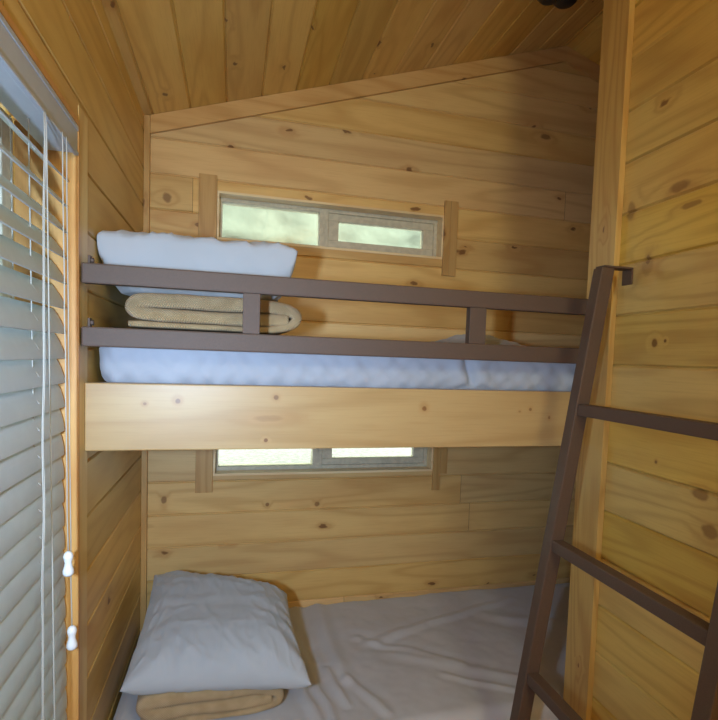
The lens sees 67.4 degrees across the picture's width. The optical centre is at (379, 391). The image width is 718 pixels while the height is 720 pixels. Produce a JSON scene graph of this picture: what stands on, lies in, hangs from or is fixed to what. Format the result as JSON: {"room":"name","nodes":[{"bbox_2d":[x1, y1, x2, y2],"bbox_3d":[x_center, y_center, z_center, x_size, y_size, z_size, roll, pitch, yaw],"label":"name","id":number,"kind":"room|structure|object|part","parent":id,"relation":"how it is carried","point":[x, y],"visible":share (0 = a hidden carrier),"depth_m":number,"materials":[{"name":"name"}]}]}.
{"room":"cabin bunk bedroom","nodes":[
{"label":"cabin bunk bedroom","id":0,"kind":"room"},
{"bbox_2d":[0,0,143,719],"bbox_3d":[-0.428,0.265,0.214,0.120,2.097,3.300,1,4,-15],"label":"wall","id":1,"kind":"structure","parent":0,"point":[74,41],"depth_m":1.27,"materials":[{"name":"brown wood"}]},
{"bbox_2d":[78,105,87,719],"bbox_3d":[-0.603,0.153,1.093,0.001,1.400,0.064,1,4,-15],"label":"trim","id":2,"kind":"structure","parent":1,"relation":"attached to","point":[82,118],"depth_m":1.09,"materials":[{"name":"brown wood"}]},
{"bbox_2d":[140,115,150,632],"bbox_3d":[-0.790,0.152,1.811,0.018,2.100,0.020,1,4,-15],"label":"trim","id":3,"kind":"structure","parent":1,"relation":"attached to","point":[147,135],"depth_m":1.81,"materials":[{"name":"brown wood"}]},
{"bbox_2d":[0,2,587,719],"bbox_3d":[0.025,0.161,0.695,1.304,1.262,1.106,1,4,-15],"label":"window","id":4,"kind":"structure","parent":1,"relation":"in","point":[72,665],"depth_m":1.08,"materials":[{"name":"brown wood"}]},
{"bbox_3d":[-0.576,0.149,0.511,0.046,1.226,1.049,1,4,-15],"label":"frame","id":5,"kind":"part","parent":4,"relation":"part of","materials":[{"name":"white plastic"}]},
{"bbox_2d":[0,12,78,719],"bbox_3d":[-0.471,0.164,0.540,0.076,1.256,1.044,1,4,-15],"label":"window blind","id":6,"kind":"object","parent":4,"relation":"attached to","point":[34,565],"visible":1,"depth_m":0.85,"materials":[{"name":"white plastic"}]},
{"bbox_3d":[-0.598,0.131,0.886,0.013,1.140,0.002,1,4,-15],"label":"ladder cord","id":7,"kind":"part","parent":6,"relation":"part of","materials":[{"name":"white fabric"}]},
{"bbox_3d":[-0.574,0.131,0.894,0.014,1.140,0.002,1,4,-15],"label":"lift cord","id":8,"kind":"part","parent":6,"relation":"part of","materials":[{"name":"white fabric"}]},
{"bbox_3d":[-0.531,0.171,0.848,0.003,1.200,0.026,1,4,-15],"label":"pull cord","id":9,"kind":"part","parent":6,"relation":"part of","materials":[{"name":"white fabric"}]},
{"bbox_3d":[-0.531,0.170,0.851,0.003,1.200,0.027,1,4,-15],"label":"pull cord","id":10,"kind":"part","parent":6,"relation":"part of","materials":[{"name":"white fabric"}]},
{"bbox_3d":[-0.549,0.132,0.899,0.013,1.140,0.002,1,4,-15],"label":"ladder cord","id":11,"kind":"part","parent":6,"relation":"part of","materials":[{"name":"white fabric"}]},
{"bbox_3d":[-0.546,-0.070,0.935,0.003,0.732,0.032,1,4,-15],"label":"tilt cord","id":12,"kind":"part","parent":6,"relation":"part of","materials":[{"name":"white fabric"}]},
{"bbox_3d":[-0.555,0.003,0.962,0.003,0.882,0.032,1,4,-15],"label":"tilt cord","id":13,"kind":"part","parent":6,"relation":"part of","materials":[{"name":"white fabric"}]},
{"bbox_3d":[-0.030,-0.099,1.208,1.148,0.038,0.024,1,4,-15],"label":"rail","id":14,"kind":"part","parent":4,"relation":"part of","materials":[{"name":"brown metal"}]},
{"bbox_3d":[-0.029,-0.170,1.211,1.148,0.180,0.038,1,4,-15],"label":"guard rail","id":15,"kind":"part","parent":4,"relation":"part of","materials":[{"name":"brown metal"}]},
{"bbox_3d":[-0.025,-0.222,1.201,1.148,0.039,0.024,1,4,-15],"label":"rail","id":16,"kind":"part","parent":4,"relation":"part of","materials":[{"name":"brown metal"}]},
{"bbox_2d":[101,0,603,114],"bbox_3d":[0.659,-1.016,0.418,2.280,0.584,3.500,1,4,-15],"label":"ceiling","id":17,"kind":"structure","parent":0,"point":[176,54],"depth_m":1.62,"materials":[{"name":"brown wood"}]},
{"bbox_2d":[537,0,576,8],"bbox_3d":[0.536,-1.205,1.617,0.130,0.065,0.090,1,4,-15],"label":"ceiling light","id":18,"kind":"object","parent":17,"relation":"attached to","point":[560,4],"visible":1,"depth_m":1.62,"materials":[{"name":"black metal"}]},
{"bbox_2d":[147,63,598,607],"bbox_3d":[0.178,-0.080,2.120,2.280,2.592,0.100,1,4,-15],"label":"wall","id":19,"kind":"structure","parent":0,"point":[515,150],"depth_m":2.04,"materials":[{"name":"brown wood"}]},
{"bbox_2d":[195,450,212,492],"bbox_3d":[-0.609,0.218,1.869,0.057,0.267,0.012,1,4,-15],"label":"trim","id":20,"kind":"structure","parent":19,"relation":"attached to","point":[204,458],"depth_m":1.87,"materials":[{"name":"brown wood"}]},
{"bbox_2d":[198,173,216,237],"bbox_3d":[-0.581,-0.600,1.819,0.058,0.263,0.012,1,4,-15],"label":"trim","id":21,"kind":"structure","parent":19,"relation":"attached to","point":[207,220],"depth_m":1.81,"materials":[{"name":"brown wood"}]},
{"bbox_2d":[213,447,432,475],"bbox_3d":[-0.198,0.218,2.037,0.821,0.164,0.101,1,4,-15],"label":"window","id":22,"kind":"structure","parent":19,"relation":"in","point":[421,458],"depth_m":2.05,"materials":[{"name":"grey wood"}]},
{"bbox_3d":[-0.025,0.219,2.110,0.410,0.122,0.030,1,4,-15],"label":"sash","id":23,"kind":"part","parent":22,"relation":"part of","materials":[{"name":"beige plastic"}]},
{"bbox_2d":[85,382,570,450],"bbox_3d":[0.276,0.043,1.718,2.018,0.140,0.741,1,4,-15],"label":"bunk","id":24,"kind":"object","parent":19,"relation":"attached to","point":[119,416],"visible":0.59,"depth_m":1.22,"materials":[{"name":"brown wood"}]},
{"bbox_2d":[99,334,575,390],"bbox_3d":[0.277,-0.100,1.725,2.004,0.177,0.704,1,4,-15],"label":"mattress","id":25,"kind":"object","parent":24,"relation":"on","point":[117,364],"visible":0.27,"depth_m":1.26,"materials":[{"name":"fabric"}]},
{"bbox_2d":[125,293,301,334],"bbox_3d":[-0.421,-0.193,1.408,0.396,0.081,0.364,1,4,-15],"label":"folded blanket","id":26,"kind":"object","parent":25,"relation":"on","point":[157,311],"visible":0.83,"depth_m":1.23,"materials":[{"name":"beige fabric"}]},
{"bbox_2d":[97,230,297,301],"bbox_3d":[-0.469,-0.312,1.465,0.433,0.145,0.530,1,4,-15],"label":"pillow","id":27,"kind":"object","parent":26,"relation":"on","point":[120,247],"visible":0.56,"depth_m":1.23,"materials":[{"name":"fabric"}]},
{"bbox_2d":[217,190,443,258],"bbox_3d":[-0.168,-0.598,1.986,0.825,0.164,0.101,1,4,-15],"label":"window","id":28,"kind":"structure","parent":19,"relation":"in","point":[431,226],"depth_m":2.00,"materials":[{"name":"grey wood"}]},
{"bbox_3d":[0.005,-0.597,2.060,0.414,0.122,0.030,1,4,-15],"label":"sash","id":29,"kind":"part","parent":28,"relation":"part of","materials":[{"name":"beige plastic"}]},
{"bbox_2d":[150,46,566,133],"bbox_3d":[-0.005,-1.102,1.938,1.517,0.546,0.014,1,4,-15],"label":"trim","id":30,"kind":"structure","parent":19,"relation":"attached to","point":[263,105],"depth_m":1.91,"materials":[{"name":"brown wood"}]},
{"bbox_2d":[431,447,440,489],"bbox_3d":[0.224,0.242,2.097,0.028,0.285,0.012,1,4,-15],"label":"trim","id":31,"kind":"structure","parent":19,"relation":"attached to","point":[436,450],"depth_m":2.10,"materials":[{"name":"brown wood"}]},
{"bbox_2d":[440,447,447,473],"bbox_3d":[0.252,0.210,2.103,0.028,0.220,0.012,1,4,-15],"label":"trim","id":32,"kind":"structure","parent":19,"relation":"attached to","point":[443,460],"depth_m":2.10,"materials":[{"name":"brown wood"}]},
{"bbox_2d":[441,200,450,275],"bbox_3d":[0.255,-0.583,2.046,0.024,0.280,0.012,1,4,-15],"label":"trim","id":33,"kind":"structure","parent":19,"relation":"attached to","point":[447,204],"depth_m":2.04,"materials":[{"name":"brown wood"}]},
{"bbox_2d":[448,201,458,276],"bbox_3d":[0.281,-0.583,2.054,0.030,0.280,0.012,1,4,-15],"label":"trim","id":34,"kind":"structure","parent":19,"relation":"attached to","point":[454,205],"depth_m":2.05,"materials":[{"name":"brown wood"}]},
{"bbox_2d":[564,46,599,82],"bbox_3d":[0.984,-1.244,2.196,0.522,0.226,0.014,1,4,-15],"label":"trim","id":35,"kind":"structure","parent":19,"relation":"attached to","point":[574,59],"depth_m":2.14,"materials":[{"name":"brown wood"}]},
{"bbox_2d":[591,0,717,719],"bbox_3d":[0.907,0.125,0.175,0.090,2.474,2.546,1,4,-15],"label":"wall","id":36,"kind":"structure","parent":0,"point":[660,521],"depth_m":1.13,"materials":[{"name":"brown wood"}]},
{"bbox_2d":[563,0,635,719],"bbox_3d":[0.536,0.043,1.339,0.016,2.469,0.096,1,4,-15],"label":"wooden post","id":37,"kind":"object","parent":36,"relation":"attached to","point":[618,15],"depth_m":1.31,"materials":[{"name":"brown wood"}]},
{"bbox_3d":[0.576,1.360,0.566,2.280,0.060,3.500,1,4,-15],"label":"floor","id":38,"kind":"structure","parent":0,"visible":0},
{"bbox_2d":[510,265,717,719],"bbox_3d":[0.446,0.513,1.016,0.311,1.564,0.471,1,4,-15],"label":"ladder","id":39,"kind":"object","parent":38,"relation":"on","point":[530,682],"visible":1,"depth_m":1.19,"materials":[{"name":"brown metal"}]},
{"bbox_3d":[0.239,1.092,1.783,2.018,0.300,0.741,1,4,-15],"label":"bunk","id":40,"kind":"object","parent":38,"relation":"on","visible":0},
{"bbox_2d":[113,583,569,719],"bbox_3d":[0.247,0.870,1.771,2.002,0.142,0.733,1,4,-15],"label":"mattress","id":41,"kind":"object","parent":40,"relation":"on","point":[457,655],"visible":0.34,"depth_m":1.66,"materials":[{"name":"white fabric"}]},
{"bbox_2d":[136,688,283,719],"bbox_3d":[-0.454,0.756,1.480,0.357,0.082,0.343,1,4,-15],"label":"folded blanket","id":42,"kind":"object","parent":41,"relation":"on","point":[205,704],"visible":0.21,"depth_m":1.32,"materials":[{"name":"beige fabric"}]},
{"bbox_2d":[120,570,311,694],"bbox_3d":[-0.449,0.638,1.534,0.454,0.146,0.570,1,4,-15],"label":"pillow","id":43,"kind":"object","parent":42,"relation":"on","point":[200,632],"visible":1,"depth_m":1.37,"materials":[{"name":"fabric"}]},
{"label":"outside","id":44,"kind":"structure","parent":0,"visible":0},
{"bbox_2d":[218,448,410,464],"bbox_3d":[-1.127,1.550,2.921,28.000,0.050,26.000,1,4,-15],"label":"ground","id":45,"kind":"structure","parent":44,"point":[226,456],"depth_m":9.51,"materials":[{"name":"white"}]},
{"bbox_2d":[222,205,420,248],"bbox_3d":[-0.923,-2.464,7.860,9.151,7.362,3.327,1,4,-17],"label":"window glass","id":46,"kind":"object","parent":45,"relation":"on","point":[237,222],"visible":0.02,"depth_m":6.53,"materials":[{"name":"clear glass"}]}
]}

